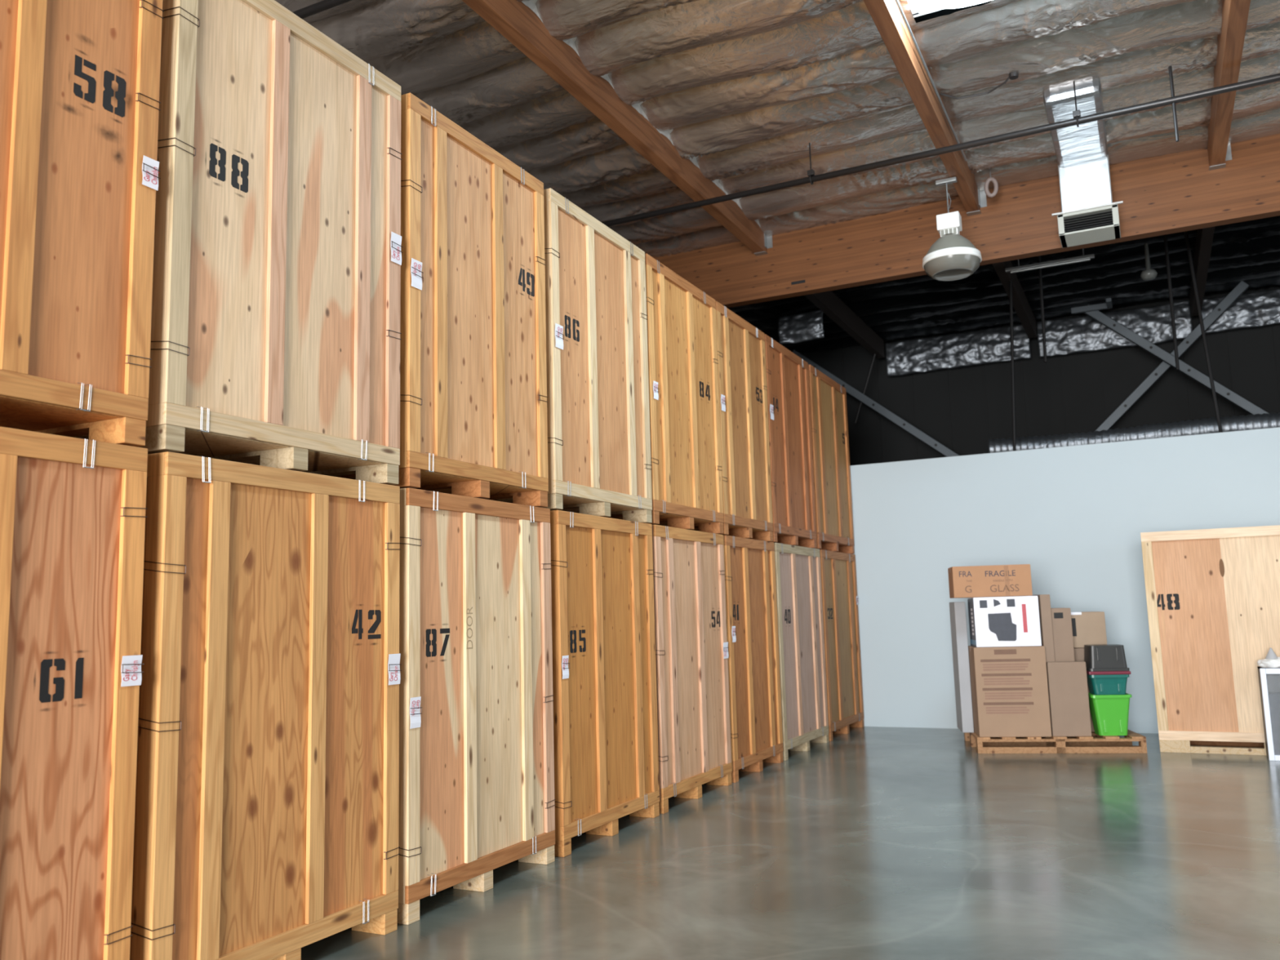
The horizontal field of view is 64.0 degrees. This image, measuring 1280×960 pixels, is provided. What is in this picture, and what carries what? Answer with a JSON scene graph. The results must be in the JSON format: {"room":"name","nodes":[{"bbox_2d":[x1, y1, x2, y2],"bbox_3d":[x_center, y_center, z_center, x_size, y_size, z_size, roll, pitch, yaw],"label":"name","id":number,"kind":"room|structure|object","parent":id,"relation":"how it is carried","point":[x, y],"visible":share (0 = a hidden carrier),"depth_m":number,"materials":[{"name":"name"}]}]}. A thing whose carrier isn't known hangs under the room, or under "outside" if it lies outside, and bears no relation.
{"room":"storage warehouse","nodes":[
{"label":"storage warehouse","id":0,"kind":"room"},
{"bbox_2d":[275,0,1279,257],"bbox_3d":[2.191,-3.531,8.276,9.600,0.213,6.730,-5,-8,26],"label":"ceiling","id":1,"kind":"structure","parent":0,"point":[744,88],"depth_m":8.93,"materials":[{"name":"metal"}]},
{"bbox_2d":[293,0,351,18],"bbox_3d":[2.859,-3.816,4.465,14.160,0.423,0.106,-5,-8,26],"label":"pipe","id":2,"kind":"object","parent":1,"relation":"hanging from","point":[324,5],"visible":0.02,"depth_m":6.91,"materials":[{"name":"black metal"}]},
{"bbox_2d":[601,65,1279,226],"bbox_3d":[4.833,-3.207,8.354,14.160,0.730,0.106,-5,-8,26],"label":"pipe","id":3,"kind":"object","parent":1,"relation":"hanging from","point":[1077,119],"visible":0.97,"depth_m":9.18,"materials":[{"name":"black metal"}]},
{"bbox_2d":[906,0,991,17],"bbox_3d":[2.409,-3.798,7.066,1.360,0.560,1.580,-5,-8,26],"label":"skylight","id":4,"kind":"object","parent":1,"relation":"attached to","point":[917,7],"visible":1,"depth_m":7.67,"materials":[{"name":"white"}]},
{"bbox_2d":[940,71,1018,99],"bbox_3d":[2.966,-3.435,8.933,0.670,0.127,0.120,-7,-9,34],"label":"cable","id":5,"kind":"object","parent":1,"relation":"attached to","point":[1013,75],"visible":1,"depth_m":8.90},
{"bbox_2d":[984,168,998,197],"bbox_3d":[3.708,-3.165,10.829,0.144,0.372,0.044,-5,-8,26],"label":"coil","id":6,"kind":"object","parent":1,"relation":"hanging from","point":[993,180],"visible":0.96,"depth_m":10.81,"materials":[{"name":"metal"}]},
{"bbox_2d":[1043,78,1123,248],"bbox_3d":[4.243,-3.022,9.845,0.660,0.920,1.960,-5,-8,26],"label":"air duct","id":7,"kind":"object","parent":1,"relation":"hanging from","point":[1089,214],"visible":0.98,"depth_m":10.26,"materials":[{"name":"silver metal"}]},
{"bbox_2d":[301,726,1279,959],"bbox_3d":[2.806,1.972,3.281,14.800,0.200,27.350,-5,-8,26],"label":"floor","id":8,"kind":"structure","parent":0,"point":[865,842],"depth_m":5.90,"materials":[{"name":"concrete"}]},
{"bbox_2d":[0,426,147,959],"bbox_3d":[-3.145,0.976,3.687,2.145,2.200,1.417,-5,-8,26],"label":"crate","id":9,"kind":"object","parent":8,"relation":"on","point":[73,510],"visible":1,"depth_m":3.63,"materials":[{"name":"brown wood"}]},
{"bbox_2d":[0,0,164,446],"bbox_3d":[-3.207,-1.210,3.969,2.145,2.200,1.418,-5,-8,26],"label":"crate","id":10,"kind":"object","parent":9,"relation":"on","point":[80,79],"visible":0.97,"depth_m":3.84,"materials":[{"name":"brown wood"}]},
{"bbox_2d":[129,451,401,959],"bbox_3d":[-2.475,1.132,5.016,2.145,2.200,1.415,-5,-8,26],"label":"crate","id":11,"kind":"object","parent":8,"relation":"on","point":[267,788],"visible":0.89,"depth_m":4.42,"materials":[{"name":"brown wood"}]},
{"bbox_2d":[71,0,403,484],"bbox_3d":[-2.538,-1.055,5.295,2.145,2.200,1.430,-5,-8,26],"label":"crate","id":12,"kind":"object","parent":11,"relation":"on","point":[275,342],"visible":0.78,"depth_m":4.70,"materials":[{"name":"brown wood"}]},
{"bbox_2d":[397,488,555,924],"bbox_3d":[-1.813,1.285,6.331,2.145,2.200,1.420,-5,-8,26],"label":"crate","id":13,"kind":"object","parent":8,"relation":"on","point":[477,753],"visible":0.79,"depth_m":5.75,"materials":[{"name":"brown wood"}]},
{"bbox_2d":[333,92,548,507],"bbox_3d":[-1.876,-0.901,6.610,2.145,2.200,1.400,-5,-8,26],"label":"crate","id":14,"kind":"object","parent":13,"relation":"on","point":[473,397],"visible":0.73,"depth_m":6.04,"materials":[{"name":"brown wood"}]},
{"bbox_2d":[550,510,659,857],"bbox_3d":[-1.137,1.442,7.671,2.145,2.200,1.415,-5,-8,26],"label":"crate","id":15,"kind":"object","parent":8,"relation":"on","point":[605,697],"visible":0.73,"depth_m":7.09,"materials":[{"name":"brown wood"}]},
{"bbox_2d":[490,187,652,523],"bbox_3d":[-1.200,-0.745,7.950,2.145,2.200,1.460,-5,-8,26],"label":"crate","id":16,"kind":"object","parent":15,"relation":"on","point":[598,411],"visible":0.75,"depth_m":7.38,"materials":[{"name":"brown wood"}]},
{"bbox_2d":[652,524,732,813],"bbox_3d":[-0.479,1.595,8.978,2.145,2.200,1.425,-5,-8,26],"label":"crate","id":17,"kind":"object","parent":8,"relation":"on","point":[695,748],"visible":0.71,"depth_m":8.46,"materials":[{"name":"brown wood"}]},
{"bbox_2d":[604,253,724,533],"bbox_3d":[-0.534,-0.590,9.271,2.145,2.200,1.465,-5,-8,26],"label":"crate","id":18,"kind":"object","parent":17,"relation":"on","point":[686,456],"visible":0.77,"depth_m":8.76,"materials":[{"name":"brown wood"}]},
{"bbox_2d":[723,535,783,782],"bbox_3d":[0.164,1.744,10.255,2.145,2.200,1.335,-5,-8,26],"label":"crate","id":19,"kind":"object","parent":8,"relation":"on","point":[749,566],"visible":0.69,"depth_m":9.73,"materials":[{"name":"brown wood"}]},
{"bbox_2d":[692,300,773,541],"bbox_3d":[0.099,-0.443,10.529,2.145,2.200,1.340,-5,-8,26],"label":"crate","id":20,"kind":"object","parent":19,"relation":"on","point":[741,354],"visible":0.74,"depth_m":10.05,"materials":[{"name":"brown wood"}]},
{"bbox_2d":[773,542,828,760],"bbox_3d":[0.830,1.899,11.587,2.135,2.200,1.550,-5,-8,26],"label":"crate","id":21,"kind":"object","parent":8,"relation":"on","point":[802,655],"visible":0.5,"depth_m":11.07,"materials":[{"name":"brown wood"}]},
{"bbox_2d":[749,333,816,547],"bbox_3d":[0.743,-0.294,11.807,2.145,2.200,1.485,-5,-8,26],"label":"crate","id":22,"kind":"object","parent":21,"relation":"on","point":[790,443],"visible":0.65,"depth_m":11.31,"materials":[{"name":"brown wood"}]},
{"bbox_2d":[819,549,864,741],"bbox_3d":[1.551,2.065,13.006,2.145,2.200,1.520,-5,-8,26],"label":"crate","id":23,"kind":"object","parent":8,"relation":"on","point":[840,602],"visible":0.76,"depth_m":12.51,"materials":[{"name":"brown wood"}]},
{"bbox_2d":[795,364,854,553],"bbox_3d":[1.463,-0.126,13.247,2.135,2.200,1.585,-5,-8,26],"label":"crate","id":24,"kind":"object","parent":23,"relation":"on","point":[828,398],"visible":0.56,"depth_m":12.75,"materials":[{"name":"brown wood"}]},
{"bbox_2d":[964,728,1146,753],"bbox_3d":[4.336,2.736,10.848,1.610,0.160,1.120,-3,-8,10],"label":"pallet","id":25,"kind":"object","parent":8,"relation":"on","point":[1095,744],"visible":0.73,"depth_m":10.37,"materials":[{"name":"brown wood"}]},
{"bbox_2d":[949,601,973,733],"bbox_3d":[3.513,2.029,11.205,0.115,1.380,0.500,-3,-8,10],"label":"box","id":26,"kind":"object","parent":25,"relation":"on","point":[957,609],"visible":1,"depth_m":10.99,"materials":[{"name":"white cardboard"}]},
{"bbox_2d":[968,645,1051,737],"bbox_3d":[3.857,2.198,10.744,0.702,0.906,0.551,-3,-8,10],"label":"carton","id":27,"kind":"object","parent":25,"relation":"on","point":[1010,698],"visible":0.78,"depth_m":10.48,"materials":[{"name":"cardboard"}]},
{"bbox_2d":[967,595,1041,647],"bbox_3d":[3.829,1.489,10.792,0.642,0.510,0.462,-3,-8,10],"label":"box","id":28,"kind":"object","parent":27,"relation":"on","point":[993,621],"visible":1,"depth_m":10.57,"materials":[{"name":"white paper"}]},
{"bbox_2d":[947,564,1032,598],"bbox_3d":[3.697,1.075,10.848,0.782,0.326,0.421,-3,-8,10],"label":"carton","id":29,"kind":"object","parent":28,"relation":"on","point":[995,580],"visible":1,"depth_m":10.65,"materials":[{"name":"brown cardboard"}]},
{"bbox_2d":[987,613,1016,640],"bbox_3d":[3.742,1.518,10.569,0.275,0.290,0.002,-3,-8,10],"label":"picture","id":30,"kind":"object","parent":28,"relation":"attached to","point":[1002,624],"depth_m":10.57},
{"bbox_2d":[1032,594,1054,662],"bbox_3d":[4.278,1.934,10.837,0.102,1.431,0.600,-3,-8,10],"label":"carton","id":31,"kind":"object","parent":25,"relation":"on","point":[1044,602],"visible":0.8,"depth_m":10.60,"materials":[{"name":"brown cardboard"}]},
{"bbox_2d":[1045,661,1091,736],"bbox_3d":[4.360,2.226,10.423,0.370,0.740,0.085,-3,-8,10],"label":"carton","id":32,"kind":"object","parent":25,"relation":"on","point":[1067,682],"visible":1,"depth_m":10.38,"materials":[{"name":"brown cardboard"}]},
{"bbox_2d":[1050,608,1075,662],"bbox_3d":[4.443,2.005,10.858,0.202,1.286,0.601,-3,-8,10],"label":"carton","id":33,"kind":"object","parent":32,"relation":"on","point":[1064,651],"visible":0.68,"depth_m":10.61,"materials":[{"name":"brown cardboard"}]},
{"bbox_2d":[1073,647,1094,732],"bbox_3d":[4.775,2.222,10.943,0.382,0.861,0.500,-3,-8,10],"label":"carton","id":34,"kind":"object","parent":25,"relation":"on","point":[1078,652],"visible":0.03,"depth_m":10.76,"materials":[{"name":"brown cardboard"}]},
{"bbox_2d":[1071,611,1106,648],"bbox_3d":[4.757,1.606,11.018,0.372,0.372,0.451,-3,-8,10],"label":"carton","id":35,"kind":"object","parent":34,"relation":"on","point":[1088,628],"visible":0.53,"depth_m":10.80,"materials":[{"name":"beige cardboard"}]},
{"bbox_2d":[1088,692,1131,735],"bbox_3d":[4.792,2.388,10.457,0.390,0.405,0.328,-3,-8,10],"label":"plastic tub","id":36,"kind":"object","parent":25,"relation":"on","point":[1109,713],"visible":0.88,"depth_m":10.33,"materials":[{"name":"green plastic"}]},
{"bbox_2d":[1086,671,1130,694],"bbox_3d":[4.783,2.070,10.499,0.400,0.235,0.334,-3,-8,10],"label":"plastic tub","id":37,"kind":"object","parent":36,"relation":"on","point":[1100,682],"visible":0.88,"depth_m":10.36,"materials":[{"name":"teal plastic"}]},
{"bbox_2d":[1084,644,1129,671],"bbox_3d":[4.777,1.826,10.531,0.390,0.255,0.328,-3,-8,10],"label":"plastic tub","id":38,"kind":"object","parent":37,"relation":"on","point":[1107,657],"visible":0.91,"depth_m":10.39,"materials":[{"name":"grey plastic"}]},
{"bbox_2d":[1140,524,1279,755],"bbox_3d":[6.416,1.609,10.494,2.130,2.190,1.410,-5,-8,26],"label":"crate","id":39,"kind":"object","parent":8,"relation":"on","point":[1213,595],"visible":0.98,"depth_m":10.12,"materials":[{"name":"brown wood"}]},
{"bbox_2d":[1257,666,1279,760],"bbox_3d":[6.171,2.173,9.545,0.630,0.840,0.330,-5,-8,26],"label":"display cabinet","id":40,"kind":"object","parent":8,"relation":"on","point":[1268,677],"visible":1,"depth_m":9.54,"materials":[{"name":"white"}]},
{"bbox_2d":[1257,647,1279,668],"bbox_3d":[5.964,1.677,9.668,0.249,0.187,0.203,-5,-8,26],"label":"bag","id":41,"kind":"object","parent":40,"relation":"on","point":[1271,660],"visible":1,"depth_m":9.63,"materials":[{"name":"plastic"}]},
{"bbox_2d":[910,0,993,22],"bbox_3d":[2.623,-4.719,4.155,14.600,0.200,27.150,-5,-8,26],"label":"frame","id":42,"kind":"object","parent":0,"point":[944,11],"depth_m":8.80,"materials":[{"name":"black metal"}]},
{"bbox_2d":[727,215,1279,353],"bbox_3d":[5.255,-2.930,14.149,9.800,0.207,6.270,-5,-8,26],"label":"ceiling","id":43,"kind":"structure","parent":0,"point":[1248,252],"depth_m":15.14,"materials":[{"name":"black metal"}]},
{"bbox_2d":[792,349,959,457],"bbox_3d":[4.115,-1.078,16.938,3.281,2.652,0.072,-5,-8,26],"label":"brace","id":44,"kind":"object","parent":43,"relation":"attached to","point":[935,444],"visible":0.7,"depth_m":16.93,"materials":[{"name":"grey metal"}]},
{"bbox_2d":[885,324,1031,376],"bbox_3d":[5.303,-2.177,17.200,2.342,0.601,0.126,-5,-8,26],"label":"foil batt","id":45,"kind":"object","parent":43,"relation":"attached to","point":[990,345],"visible":0.98,"depth_m":17.19,"materials":[{"name":"silver metal"}]},
{"bbox_2d":[1037,255,1047,362],"bbox_3d":[5.253,-2.324,13.386,0.070,1.601,0.040,-5,-8,26],"label":"rod","id":46,"kind":"object","parent":43,"relation":"hanging from","point":[1040,275],"visible":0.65,"depth_m":13.36,"materials":[{"name":"black metal"}]},
{"bbox_2d":[1004,248,1094,273],"bbox_3d":[5.074,-2.923,12.748,1.030,0.568,0.060,-5,-8,26],"label":"tube light","id":47,"kind":"object","parent":43,"relation":"hanging from","point":[1082,258],"visible":0.84,"depth_m":12.69,"materials":[{"name":"grey metal"}]},
{"bbox_2d":[1071,297,1112,314],"bbox_3d":[6.809,-2.640,15.465,0.570,0.080,0.420,-5,-8,26],"label":"bracket","id":48,"kind":"object","parent":43,"relation":"attached to","point":[1108,304],"visible":1,"depth_m":15.59,"materials":[{"name":"grey metal"}]},
{"bbox_2d":[1084,304,1269,414],"bbox_3d":[8.021,-1.625,15.033,2.636,2.348,0.072,-5,-8,26],"label":"brace","id":49,"kind":"object","parent":48,"relation":"attached to","point":[1246,405],"visible":0.84,"depth_m":15.10,"materials":[{"name":"grey metal"}]},
{"bbox_2d":[1036,300,1192,357],"bbox_3d":[7.444,-2.368,16.150,2.209,0.618,0.132,-5,-8,26],"label":"foil batt","id":50,"kind":"object","parent":43,"relation":"attached to","point":[1080,334],"visible":0.89,"depth_m":16.13,"materials":[{"name":"silver metal"}]},
{"bbox_2d":[1140,243,1157,280],"bbox_3d":[6.559,-2.858,13.241,0.200,0.550,0.200,-5,-8,26],"label":"globe lamp","id":51,"kind":"object","parent":43,"relation":"hanging from","point":[1148,274],"visible":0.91,"depth_m":13.20,"materials":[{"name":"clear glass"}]},
{"bbox_2d":[1093,280,1248,431],"bbox_3d":[7.791,-1.647,15.321,2.479,2.354,0.072,-5,-8,26],"label":"brace","id":52,"kind":"object","parent":43,"relation":"attached to","point":[1242,286],"visible":0.76,"depth_m":15.24,"materials":[{"name":"grey metal"}]},
{"bbox_2d":[1163,234,1179,369],"bbox_3d":[6.587,-2.298,12.711,0.045,1.900,0.040,-5,-8,26],"label":"rod","id":53,"kind":"object","parent":43,"relation":"hanging from","point":[1165,237],"visible":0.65,"depth_m":12.69,"materials":[{"name":"black metal"}]},
{"bbox_2d":[1183,231,1222,432],"bbox_3d":[6.875,-1.827,12.511,0.220,2.902,0.040,-5,-8,26],"label":"rod","id":54,"kind":"object","parent":43,"relation":"hanging from","point":[1186,236],"visible":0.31,"depth_m":12.49,"materials":[{"name":"black metal"}]},
{"bbox_2d":[1201,288,1279,333],"bbox_3d":[9.543,-2.586,15.110,2.254,0.544,0.139,-5,-8,26],"label":"foil batt","id":55,"kind":"object","parent":43,"relation":"attached to","point":[1259,308],"visible":0.77,"depth_m":15.32,"materials":[{"name":"silver metal"}]},
{"bbox_2d":[800,286,1279,466],"bbox_3d":[8.832,0.015,15.636,14.400,6.550,0.215,-5,-8,26],"label":"wall","id":56,"kind":"structure","parent":0,"point":[964,408],"depth_m":16.81,"materials":[{"name":"black paint"}]},
{"bbox_2d":[849,426,1279,733],"bbox_3d":[6.759,1.130,11.453,14.200,3.370,0.130,-5,-8,26],"label":"wall partition","id":57,"kind":"structure","parent":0,"point":[1077,515],"depth_m":12.47,"materials":[{"name":"white paint"}]},
{"bbox_2d":[987,412,1279,453],"bbox_3d":[7.639,-0.659,12.890,6.200,0.350,0.322,-5,-8,26],"label":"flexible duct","id":58,"kind":"object","parent":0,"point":[1265,420],"visible":0.52,"depth_m":13.29,"materials":[{"name":"metal"}]},
{"bbox_3d":[-3.721,-0.783,6.892,0.200,6.550,27.150,-5,-8,26],"label":"wall","id":59,"kind":"structure","parent":0,"visible":0},
{"bbox_2d":[651,133,1279,307],"bbox_3d":[5.791,-3.019,10.262,14.200,0.920,0.154,-5,-8,26],"label":"beam","id":60,"kind":"structure","parent":59,"relation":"attached to","point":[1169,193],"depth_m":11.12,"materials":[{"name":"brown wood"}]},
{"bbox_2d":[462,0,772,255],"bbox_3d":[-0.068,-3.284,9.155,0.278,0.406,7.120,-5,-8,26],"label":"purlin","id":61,"kind":"object","parent":60,"relation":"attached to","point":[520,23],"visible":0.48,"depth_m":8.81,"materials":[{"name":"wood"}]},
{"bbox_2d":[804,290,884,358],"bbox_3d":[2.838,-2.549,15.063,0.130,0.310,5.830,-5,-8,26],"label":"rear purlin","id":62,"kind":"object","parent":60,"relation":"attached to","point":[828,302],"visible":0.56,"depth_m":15.64,"materials":[{"name":"black metal"}]},
{"bbox_2d":[777,310,824,344],"bbox_3d":[2.337,-2.224,14.877,0.673,0.437,0.113,-6,-8,29],"label":"foil batt","id":63,"kind":"object","parent":62,"relation":"attached to","point":[803,326],"visible":0.99,"depth_m":14.86,"materials":[{"name":"silver metal"}]},
{"bbox_2d":[853,353,875,423],"bbox_3d":[3.800,-1.543,17.292,0.438,1.153,0.040,-5,-8,26],"label":"rod","id":64,"kind":"object","parent":62,"relation":"hanging from","point":[874,354],"visible":1,"depth_m":17.28,"materials":[{"name":"black metal"}]},
{"bbox_2d":[863,0,986,216],"bbox_3d":[2.099,-3.482,8.086,0.206,0.406,7.120,-5,-8,26],"label":"purlin","id":65,"kind":"object","parent":60,"relation":"attached to","point":[888,16],"visible":0.76,"depth_m":8.64,"materials":[{"name":"wood"}]},
{"bbox_2d":[922,176,982,280],"bbox_3d":[3.087,-2.525,10.223,0.568,0.993,0.568,-5,-8,26],"label":"lamp","id":66,"kind":"object","parent":65,"relation":"hanging from","point":[953,256],"visible":1,"depth_m":10.05,"materials":[{"name":"white metal"}]},
{"bbox_2d":[992,260,1036,338],"bbox_3d":[5.037,-2.751,13.979,0.130,0.310,5.830,-5,-8,26],"label":"rear purlin","id":67,"kind":"object","parent":60,"relation":"attached to","point":[1021,306],"visible":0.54,"depth_m":14.63,"materials":[{"name":"black metal"}]},
{"bbox_2d":[1008,280,1016,451],"bbox_3d":[4.897,-1.422,13.460,0.160,2.452,0.040,-5,-8,26],"label":"rod","id":68,"kind":"object","parent":67,"relation":"hanging from","point":[1010,282],"visible":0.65,"depth_m":13.46,"materials":[{"name":"black metal"}]},
{"bbox_2d":[1189,226,1214,316],"bbox_3d":[7.119,-2.942,12.952,0.130,0.310,5.830,-5,-8,26],"label":"rear purlin","id":69,"kind":"object","parent":60,"relation":"attached to","point":[1204,237],"visible":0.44,"depth_m":13.19,"materials":[{"name":"black metal"}]},
{"bbox_2d":[1207,0,1250,170],"bbox_3d":[4.181,-3.673,7.059,0.206,0.406,7.120,-5,-8,26],"label":"purlin","id":70,"kind":"object","parent":60,"relation":"attached to","point":[1230,42],"visible":0.92,"depth_m":8.46,"materials":[{"name":"wood"}]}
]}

